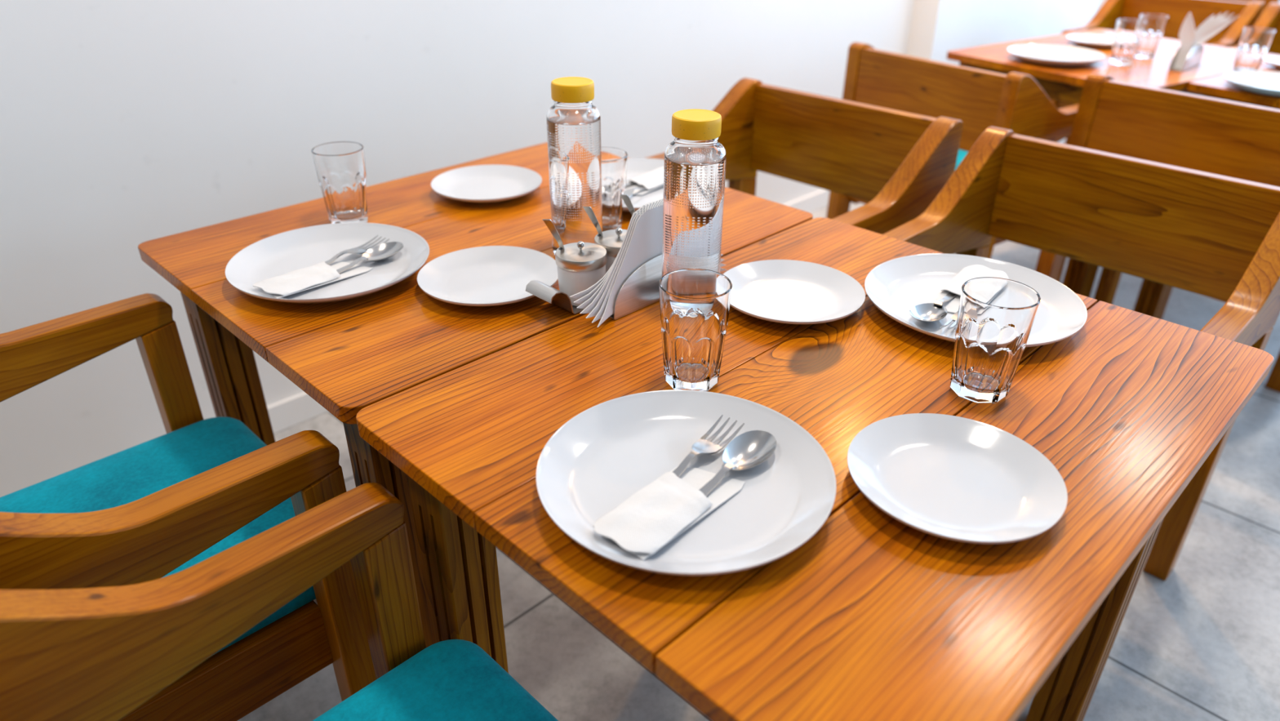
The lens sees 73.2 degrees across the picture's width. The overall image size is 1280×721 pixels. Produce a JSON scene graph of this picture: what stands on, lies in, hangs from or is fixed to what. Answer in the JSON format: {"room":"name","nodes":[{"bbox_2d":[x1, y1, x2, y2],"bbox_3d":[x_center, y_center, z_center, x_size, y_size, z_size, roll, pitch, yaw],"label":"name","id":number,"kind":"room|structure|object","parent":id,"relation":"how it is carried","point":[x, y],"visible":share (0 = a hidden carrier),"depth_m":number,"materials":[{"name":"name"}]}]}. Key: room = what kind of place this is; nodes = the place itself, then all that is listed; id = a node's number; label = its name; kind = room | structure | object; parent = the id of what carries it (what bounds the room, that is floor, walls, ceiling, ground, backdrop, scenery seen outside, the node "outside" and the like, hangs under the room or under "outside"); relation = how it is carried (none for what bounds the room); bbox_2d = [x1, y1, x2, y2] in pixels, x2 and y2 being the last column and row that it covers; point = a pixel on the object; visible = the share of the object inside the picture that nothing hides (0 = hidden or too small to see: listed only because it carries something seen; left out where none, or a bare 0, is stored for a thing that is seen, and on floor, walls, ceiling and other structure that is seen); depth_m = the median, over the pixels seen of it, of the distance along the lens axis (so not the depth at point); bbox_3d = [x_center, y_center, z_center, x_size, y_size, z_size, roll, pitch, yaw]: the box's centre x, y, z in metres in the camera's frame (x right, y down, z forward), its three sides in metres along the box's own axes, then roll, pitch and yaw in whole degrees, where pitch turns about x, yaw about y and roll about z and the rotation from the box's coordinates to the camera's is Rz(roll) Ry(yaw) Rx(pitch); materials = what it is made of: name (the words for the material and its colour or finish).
{"room":"restaurant dining area","nodes":[
{"label":"restaurant dining area","id":0,"kind":"room"},
{"bbox_2d":[0,0,1101,497],"bbox_3d":[-0.276,-1.279,2.028,7.550,2.640,0.230,-26,39,-38],"label":"wall","id":1,"kind":"structure","parent":0,"point":[125,124],"depth_m":1.87,"materials":[{"name":"white paint"}]},
{"bbox_2d":[266,189,829,434],"bbox_3d":[-0.917,0.153,2.101,5.738,0.075,0.012,-26,39,-38],"label":"baseboard","id":2,"kind":"structure","parent":1,"relation":"attached to","point":[293,411],"depth_m":2.16,"materials":[{"name":"white paint"}]},
{"bbox_2d":[237,137,1279,720],"bbox_3d":[1.550,0.834,1.117,7.850,0.100,5.485,-26,39,-38],"label":"floor","id":3,"kind":"structure","parent":0,"point":[1201,642],"depth_m":1.59,"materials":[{"name":"grey tile"}]},
{"bbox_2d":[0,293,376,720],"bbox_3d":[-0.681,0.302,1.120,0.518,0.793,0.542,-26,39,-38],"label":"armchair","id":4,"kind":"object","parent":3,"relation":"on","point":[166,504],"visible":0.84,"depth_m":1.04,"materials":[{"name":"brown wood"}]},
{"bbox_2d":[0,482,558,720],"bbox_3d":[-0.234,0.527,0.732,0.518,0.793,0.542,-26,39,-38],"label":"armchair","id":5,"kind":"object","parent":3,"relation":"on","point":[97,653],"visible":1,"depth_m":0.79,"materials":[{"name":"brown wood"}]},
{"bbox_2d":[137,142,813,647],"bbox_3d":[-0.237,0.103,1.546,0.853,0.720,0.647,-26,39,-38],"label":"dining table","id":6,"kind":"object","parent":3,"relation":"on","point":[352,355],"visible":0.5,"depth_m":1.16,"materials":[{"name":"brown wood"}]},
{"bbox_2d":[225,222,429,303],"bbox_3d":[-0.431,-0.133,1.207,0.270,0.024,0.270,-26,39,-38],"label":"dinner plate","id":7,"kind":"object","parent":6,"relation":"on","point":[280,254],"visible":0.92,"depth_m":1.23,"materials":[{"name":"white ceramic"}]},
{"bbox_2d":[253,261,373,298],"bbox_3d":[-0.445,-0.116,1.174,0.065,0.016,0.151,22,36,33],"label":"napkin","id":8,"kind":"object","parent":7,"relation":"on","point":[321,273],"visible":0.99,"depth_m":1.16,"materials":[{"name":"white paper"}]},
{"bbox_2d":[324,235,389,264],"bbox_3d":[-0.432,-0.143,1.219,0.026,0.011,0.179,19,35,29],"label":"fork","id":9,"kind":"object","parent":8,"relation":"in","point":[358,250],"visible":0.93,"depth_m":1.25,"materials":[{"name":"silver metal"}]},
{"bbox_2d":[336,241,403,273],"bbox_3d":[-0.403,-0.133,1.203,0.042,0.014,0.173,22,36,32],"label":"spoon","id":10,"kind":"object","parent":8,"relation":"in","point":[383,251],"visible":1,"depth_m":1.25,"materials":[{"name":"silver metal"}]},
{"bbox_2d":[311,141,368,223],"bbox_3d":[-0.467,-0.275,1.360,0.077,0.120,0.077,19,34,29],"label":"tumbler","id":11,"kind":"object","parent":6,"relation":"on","point":[340,166],"visible":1,"depth_m":1.34,"materials":[{"name":"clear glass"}]},
{"bbox_2d":[431,164,542,203],"bbox_3d":[-0.268,-0.305,1.513,0.192,0.020,0.192,-26,39,-38],"label":"plate","id":12,"kind":"object","parent":6,"relation":"on","point":[482,184],"visible":1,"depth_m":1.53,"materials":[{"name":"white ceramic"}]},
{"bbox_2d":[417,245,558,306],"bbox_3d":[-0.204,-0.110,1.173,0.192,0.020,0.192,-26,39,-38],"label":"plate","id":13,"kind":"object","parent":6,"relation":"on","point":[489,275],"visible":0.93,"depth_m":1.19,"materials":[{"name":"white ceramic"}]},
{"bbox_2d":[546,76,602,255],"bbox_3d":[-0.092,-0.267,1.220,0.074,0.249,0.074,15,33,24],"label":"water bottle","id":14,"kind":"object","parent":6,"relation":"on","point":[573,122],"visible":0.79,"depth_m":1.18,"materials":[{"name":"clear glass"}]},
{"bbox_2d":[600,146,627,231],"bbox_3d":[-0.058,-0.262,1.342,0.077,0.120,0.077,16,33,25],"label":"tumbler","id":15,"kind":"object","parent":6,"relation":"on","point":[614,160],"visible":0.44,"depth_m":1.32,"materials":[{"name":"clear glass"}]},
{"bbox_2d":[622,158,663,212],"bbox_3d":[-0.001,-0.302,1.507,0.270,0.024,0.270,-26,39,-38],"label":"dinner plate","id":16,"kind":"object","parent":6,"relation":"on","point":[636,167],"visible":0.08,"depth_m":1.59,"materials":[{"name":"white ceramic"}]},
{"bbox_2d":[624,166,663,195],"bbox_3d":[0.015,-0.321,1.538,0.065,0.016,0.151,25,38,36],"label":"napkin","id":17,"kind":"object","parent":16,"relation":"on","point":[651,180],"visible":0.7,"depth_m":1.52,"materials":[{"name":"white paper"}]},
{"bbox_2d":[625,182,636,186],"bbox_3d":[-0.030,-0.306,1.511,0.042,0.014,0.173,25,38,36],"label":"spoon","id":18,"kind":"object","parent":17,"relation":"in","point":[630,183],"visible":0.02,"depth_m":1.52,"materials":[{"name":"silver metal"}]},
{"bbox_2d":[624,186,646,197],"bbox_3d":[-0.002,-0.296,1.492,0.026,0.011,0.179,22,36,33],"label":"fork","id":19,"kind":"object","parent":17,"relation":"in","point":[628,192],"visible":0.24,"depth_m":1.47,"materials":[{"name":"silver metal"}]},
{"bbox_2d":[644,77,963,234],"bbox_3d":[0.277,-0.146,1.915,0.518,0.793,0.542,-26,39,-38],"label":"armchair","id":20,"kind":"object","parent":3,"relation":"on","point":[896,162],"visible":0.3,"depth_m":1.88,"materials":[{"name":"brown wood"}]},
{"bbox_2d":[355,217,1274,720],"bbox_3d":[0.225,0.337,1.145,0.853,0.720,0.655,-26,39,-38],"label":"dining table","id":21,"kind":"object","parent":3,"relation":"on","point":[875,616],"visible":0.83,"depth_m":0.84,"materials":[{"name":"brown wood"}]},
{"bbox_2d":[525,253,662,319],"bbox_3d":[-0.005,-0.126,1.158,0.301,0.065,0.097,-26,39,-38],"label":"condiment caddy","id":22,"kind":"object","parent":21,"relation":"on","point":[641,289],"visible":0.32,"depth_m":1.10,"materials":[{"name":"metal"}]},
{"bbox_2d":[525,280,584,314],"bbox_3d":[-0.021,-0.124,1.178,0.301,0.040,0.050,-26,39,-38],"label":"tray","id":23,"kind":"object","parent":22,"relation":"on","point":[537,288],"depth_m":1.09,"materials":[{"name":"metal"}]},
{"bbox_2d":[555,240,607,306],"bbox_3d":[-0.076,-0.117,1.120,0.066,0.081,0.066,-26,39,-38],"label":"jar","id":24,"kind":"object","parent":22,"relation":"in","point":[580,264],"visible":0.8,"depth_m":1.10,"materials":[{"name":"white ceramic"}]},
{"bbox_2d":[542,219,564,248],"bbox_3d":[-0.110,-0.161,1.098,0.027,0.043,0.005,-11,32,-20],"label":"spoon","id":25,"kind":"object","parent":24,"relation":"on","point":[548,223],"visible":1,"depth_m":1.10,"materials":[{"name":"silver metal"}]},
{"bbox_2d":[569,257,616,299],"bbox_3d":[0.012,-0.150,1.125,0.264,0.124,0.018,-26,39,-38],"label":"paper napkin","id":26,"kind":"object","parent":22,"relation":"in","point":[581,294],"visible":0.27,"depth_m":1.07,"materials":[{"name":"white paper"}]},
{"bbox_2d":[594,227,626,273],"bbox_3d":[-0.028,-0.140,1.161,0.066,0.081,0.066,-26,39,-38],"label":"jar","id":27,"kind":"object","parent":22,"relation":"in","point":[611,241],"visible":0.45,"depth_m":1.14,"materials":[{"name":"silver metal"}]},
{"bbox_2d":[582,206,602,235],"bbox_3d":[-0.062,-0.184,1.139,0.027,0.043,0.005,-11,32,-20],"label":"spoon","id":28,"kind":"object","parent":27,"relation":"on","point":[589,211],"visible":1,"depth_m":1.14,"materials":[{"name":"silver metal"}]},
{"bbox_2d":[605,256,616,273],"bbox_3d":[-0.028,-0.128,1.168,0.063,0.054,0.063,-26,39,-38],"label":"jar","id":29,"kind":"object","parent":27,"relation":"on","point":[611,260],"depth_m":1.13,"materials":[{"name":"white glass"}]},
{"bbox_2d":[573,202,650,304],"bbox_3d":[0.016,-0.148,1.121,0.265,0.125,0.012,-26,39,-38],"label":"paper napkin","id":30,"kind":"object","parent":22,"relation":"in","point":[584,299],"visible":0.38,"depth_m":1.07,"materials":[{"name":"white paper"}]},
{"bbox_2d":[577,199,661,308],"bbox_3d":[0.019,-0.147,1.119,0.267,0.126,0.007,-26,39,-38],"label":"paper napkin","id":31,"kind":"object","parent":22,"relation":"in","point":[584,304],"visible":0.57,"depth_m":1.07,"materials":[{"name":"white paper"}]},
{"bbox_2d":[579,198,722,313],"bbox_3d":[0.022,-0.146,1.115,0.268,0.127,0.003,-26,39,-38],"label":"paper napkin","id":32,"kind":"object","parent":22,"relation":"in","point":[589,308],"visible":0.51,"depth_m":1.07,"materials":[{"name":"white paper"}]},
{"bbox_2d":[586,200,724,318],"bbox_3d":[0.025,-0.144,1.113,0.261,0.126,0.006,-26,39,-38],"label":"paper napkin","id":33,"kind":"object","parent":22,"relation":"in","point":[594,312],"visible":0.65,"depth_m":1.07,"materials":[{"name":"white paper"}]},
{"bbox_2d":[591,201,726,322],"bbox_3d":[0.028,-0.142,1.111,0.255,0.125,0.011,-26,39,-38],"label":"paper napkin","id":34,"kind":"object","parent":22,"relation":"in","point":[600,313],"visible":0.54,"depth_m":1.07,"materials":[{"name":"white paper"}]},
{"bbox_2d":[597,203,727,327],"bbox_3d":[0.031,-0.140,1.108,0.248,0.124,0.015,-26,39,-38],"label":"paper napkin","id":35,"kind":"object","parent":22,"relation":"in","point":[645,244],"visible":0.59,"depth_m":1.08,"materials":[{"name":"white paper"}]},
{"bbox_3d":[0.020,-0.163,1.203,0.066,0.081,0.066,-26,39,-38],"label":"jar","id":36,"kind":"object","parent":22,"relation":"in","visible":0},
{"bbox_2d":[619,194,635,215],"bbox_3d":[-0.014,-0.207,1.181,0.027,0.043,0.005,-11,32,-20],"label":"spoon","id":37,"kind":"object","parent":36,"relation":"on","point":[625,197],"visible":0.7,"depth_m":1.18,"materials":[{"name":"silver metal"}]},
{"bbox_2d":[536,389,835,575],"bbox_3d":[0.041,0.108,0.791,0.270,0.024,0.270,-26,39,-38],"label":"dinner plate","id":38,"kind":"object","parent":21,"relation":"on","point":[611,450],"visible":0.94,"depth_m":0.80,"materials":[{"name":"white ceramic"}]},
{"bbox_2d":[592,466,745,559],"bbox_3d":[0.026,0.125,0.758,0.065,0.016,0.151,23,37,34],"label":"napkin","id":39,"kind":"object","parent":38,"relation":"on","point":[661,510],"visible":1,"depth_m":0.74,"materials":[{"name":"white paper"}]},
{"bbox_2d":[672,414,744,477],"bbox_3d":[0.041,0.098,0.803,0.026,0.011,0.179,20,35,30],"label":"fork","id":40,"kind":"object","parent":39,"relation":"in","point":[701,446],"visible":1,"depth_m":0.83,"materials":[{"name":"silver metal"}]},
{"bbox_2d":[698,430,776,496],"bbox_3d":[0.070,0.109,0.787,0.042,0.014,0.173,22,36,33],"label":"spoon","id":41,"kind":"object","parent":39,"relation":"in","point":[749,449],"visible":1,"depth_m":0.83,"materials":[{"name":"silver metal"}]},
{"bbox_2d":[662,109,726,276],"bbox_3d":[0.066,-0.178,1.067,0.074,0.249,0.074,-9,31,-16],"label":"water bottle","id":42,"kind":"object","parent":21,"relation":"on","point":[695,162],"visible":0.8,"depth_m":1.02,"materials":[{"name":"clear glass"}]},
{"bbox_2d":[658,268,732,391],"bbox_3d":[0.058,-0.030,0.937,0.077,0.120,0.077,-1,30,-2],"label":"tumbler","id":43,"kind":"object","parent":21,"relation":"on","point":[695,303],"visible":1,"depth_m":0.92,"materials":[{"name":"clear glass"}]},
{"bbox_2d":[723,259,865,324],"bbox_3d":[0.197,-0.086,1.136,0.192,0.020,0.192,-26,39,-38],"label":"plate","id":44,"kind":"object","parent":21,"relation":"on","point":[788,291],"visible":0.96,"depth_m":1.15,"materials":[{"name":"white ceramic"}]},
{"bbox_2d":[847,413,1067,543],"bbox_3d":[0.288,0.110,0.795,0.192,0.020,0.192,-26,39,-38],"label":"plate","id":45,"kind":"object","parent":21,"relation":"on","point":[953,477],"visible":1,"depth_m":0.80,"materials":[{"name":"white ceramic"}]},
{"bbox_2d":[864,253,1087,346],"bbox_3d":[0.427,-0.074,1.115,0.270,0.024,0.270,-26,39,-38],"label":"dinner plate","id":46,"kind":"object","parent":21,"relation":"on","point":[898,285],"visible":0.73,"depth_m":1.15,"materials":[{"name":"white ceramic"}]},
{"bbox_2d":[926,264,1008,313],"bbox_3d":[0.437,-0.094,1.146,0.065,0.016,0.151,22,36,33],"label":"napkin","id":47,"kind":"object","parent":46,"relation":"on","point":[954,286],"visible":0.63,"depth_m":1.16,"materials":[{"name":"white paper"}]},
{"bbox_2d":[909,292,957,322],"bbox_3d":[0.394,-0.078,1.117,0.042,0.014,0.173,22,36,32],"label":"spoon","id":48,"kind":"object","parent":47,"relation":"in","point":[927,312],"visible":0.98,"depth_m":1.09,"materials":[{"name":"silver metal"}]},
{"bbox_2d":[940,311,958,331],"bbox_3d":[0.424,-0.069,1.100,0.026,0.011,0.179,19,35,29],"label":"fork","id":49,"kind":"object","parent":47,"relation":"in","point":[954,317],"visible":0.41,"depth_m":1.06,"materials":[{"name":"silver metal"}]},
{"bbox_2d":[950,276,1040,403],"bbox_3d":[0.373,-0.019,0.922,0.077,0.120,0.077,-2,30,-4],"label":"tumbler","id":50,"kind":"object","parent":21,"relation":"on","point":[996,316],"visible":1,"depth_m":0.90,"materials":[{"name":"clear glass"}]},
{"bbox_2d":[826,41,1078,281],"bbox_3d":[0.940,-0.510,2.559,0.518,0.793,0.542,-20,35,-31],"label":"armchair","id":51,"kind":"object","parent":3,"relation":"on","point":[982,100],"visible":0.34,"depth_m":2.24,"materials":[{"name":"brown wood"}]},
{"bbox_2d":[882,126,1279,580],"bbox_3d":[0.703,0.068,1.546,0.518,0.793,0.542,-26,39,-38],"label":"armchair","id":52,"kind":"object","parent":3,"relation":"on","point":[1215,236],"visible":0.35,"depth_m":1.53,"materials":[{"name":"brown wood"}]},
{"bbox_2d":[946,28,1279,297],"bbox_3d":[1.493,-0.644,2.873,0.853,0.720,0.647,-18,35,-29],"label":"dining table","id":53,"kind":"object","parent":3,"relation":"on","point":[1065,84],"visible":0.27,"depth_m":2.57,"materials":[{"name":"brown wood"}]},
{"bbox_2d":[1007,44,1105,66],"bbox_3d":[1.245,-0.912,2.589,0.270,0.024,0.270,-26,39,-38],"label":"dinner plate","id":54,"kind":"object","parent":53,"relation":"on","point":[1041,54],"visible":1,"depth_m":2.63,"materials":[{"name":"white ceramic"}]},
{"bbox_2d":[1066,33,1113,48],"bbox_3d":[1.500,-1.043,2.824,0.192,0.020,0.192,-26,39,-38],"label":"plate","id":55,"kind":"object","parent":53,"relation":"on","point":[1095,41],"visible":0.76,"depth_m":2.87,"materials":[{"name":"white ceramic"}]},
{"bbox_2d":[1110,18,1146,65],"bbox_3d":[1.429,-0.935,2.535,0.077,0.120,0.077,17,34,26],"label":"tumbler","id":56,"kind":"object","parent":53,"relation":"on","point":[1128,33],"visible":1,"depth_m":2.51,"materials":[{"name":"clear glass"}]},
{"bbox_2d":[1134,13,1168,58],"bbox_3d":[1.550,-0.987,2.627,0.077,0.120,0.077,19,34,29],"label":"tumbler","id":57,"kind":"object","parent":53,"relation":"on","point":[1156,24],"visible":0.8,"depth_m":2.60,"materials":[{"name":"clear glass"}]},
{"bbox_2d":[1168,44,1204,71],"bbox_3d":[1.595,-0.888,2.509,0.174,0.065,0.035,-26,39,-38],"label":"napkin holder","id":58,"kind":"object","parent":53,"relation":"on","point":[1194,57],"visible":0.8,"depth_m":2.49,"materials":[{"name":"metal"}]},
{"bbox_2d":[1173,12,1195,68],"bbox_3d":[1.559,-0.913,2.464,0.011,0.150,0.044,-26,39,-38],"label":"paper napkin","id":59,"kind":"object","parent":58,"relation":"in","point":[1187,32],"visible":0.94,"depth_m":2.46,"materials":[{"name":"white paper"}]},
{"bbox_2d":[1195,14,1213,33],"bbox_3d":[1.621,-0.930,2.503,0.011,0.142,0.043,-26,39,-38],"label":"paper napkin","id":60,"kind":"object","parent":58,"relation":"in","point":[1211,17],"visible":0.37,"depth_m":2.48,"materials":[{"name":"white paper"}]},
{"bbox_2d":[1195,13,1221,34],"bbox_3d":[1.621,-0.926,2.489,0.010,0.148,0.060,-26,39,-38],"label":"paper napkin","id":61,"kind":"object","parent":58,"relation":"in","point":[1219,15],"visible":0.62,"depth_m":2.46,"materials":[{"name":"white paper"}]},
{"bbox_2d":[1195,11,1228,35],"bbox_3d":[1.620,-0.922,2.476,0.076,0.154,0.010,22,36,33],"label":"paper napkin","id":62,"kind":"object","parent":58,"relation":"in","point":[1222,16],"visible":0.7,"depth_m":2.45,"materials":[{"name":"white paper"}]},
{"bbox_2d":[1188,15,1239,53],"bbox_3d":[1.620,-0.908,2.456,0.108,0.150,0.011,24,37,35],"label":"paper napkin","id":63,"kind":"object","parent":58,"relation":"in","point":[1209,33],"visible":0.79,"depth_m":2.45,"materials":[{"name":"white paper"}]},
{"bbox_2d":[1195,13,1233,37],"bbox_3d":[1.620,-0.915,2.466,0.092,0.152,0.009,22,36,32],"label":"paper napkin","id":64,"kind":"object","parent":58,"relation":"in","point":[1227,18],"visible":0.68,"depth_m":2.44,"materials":[{"name":"white paper"}]},
{"bbox_2d":[1035,72,1279,392],"bbox_3d":[1.429,-0.311,2.217,0.518,0.793,0.542,-21,36,-32],"label":"armchair","id":65,"kind":"object","parent":3,"relation":"on","point":[1218,136],"visible":0.41,"depth_m":1.97,"materials":[{"name":"brown wood"}]},
{"bbox_2d":[1050,0,1264,109],"bbox_3d":[2.001,-1.033,3.486,0.518,0.793,0.542,-24,38,-36],"label":"armchair","id":66,"kind":"object","parent":3,"relation":"on","point":[1106,17],"visible":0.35,"depth_m":3.44,"materials":[{"name":"brown wood"}]},
{"bbox_2d":[1133,63,1279,319],"bbox_3d":[2.019,-0.427,2.500,0.853,0.720,0.647,-18,35,-29],"label":"dining table","id":67,"kind":"object","parent":3,"relation":"on","point":[1153,298],"visible":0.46,"depth_m":2.36,"materials":[{"name":"brown wood"}]},
{"bbox_2d":[1222,71,1279,97],"bbox_3d":[1.676,-0.717,2.252,0.270,0.024,0.270,-26,39,-38],"label":"dinner plate","id":68,"kind":"object","parent":67,"relation":"on","point":[1264,82],"visible":1,"depth_m":2.32,"materials":[{"name":"white ceramic"}]},
{"bbox_2d":[1231,26,1275,71],"bbox_3d":[1.712,-0.863,2.413,0.077,0.120,0.077,-20,35,-31],"label":"tumbler","id":69,"kind":"object","parent":67,"relation":"on","point":[1254,44],"visible":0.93,"depth_m":2.39,"materials":[{"name":"clear glass"}]},
{"bbox_2d":[1263,55,1279,68],"bbox_3d":[1.917,-0.854,2.499,0.192,0.020,0.192,-26,39,-38],"label":"plate","id":70,"kind":"object","parent":67,"relation":"on","point":[1274,61],"visible":1,"depth_m":2.55,"materials":[{"name":"white ceramic"}]},
{"bbox_2d":[1225,0,1279,14],"bbox_3d":[2.561,-1.316,3.986,0.518,0.793,0.542,-26,39,-38],"label":"armchair","id":71,"kind":"object","parent":3,"relation":"on","point":[1267,2],"visible":0.02,"depth_m":3.53,"materials":[{"name":"brown wood"}]},
{"bbox_2d":[1230,2,1279,54],"bbox_3d":[2.379,-0.822,3.121,0.518,0.793,0.542,-24,38,-36],"label":"armchair","id":72,"kind":"object","parent":3,"relation":"on","point":[1270,18],"visible":0.16,"depth_m":3.20,"materials":[{"name":"brown wood"}]},
{"bbox_2d":[1098,0,1106,8],"bbox_3d":[4.232,-1.707,2.831,0.120,2.640,5.305,-26,39,-38],"label":"wall","id":73,"kind":"structure","parent":0,"point":[1102,2],"depth_m":4.63,"materials":[{"name":"white paint"}]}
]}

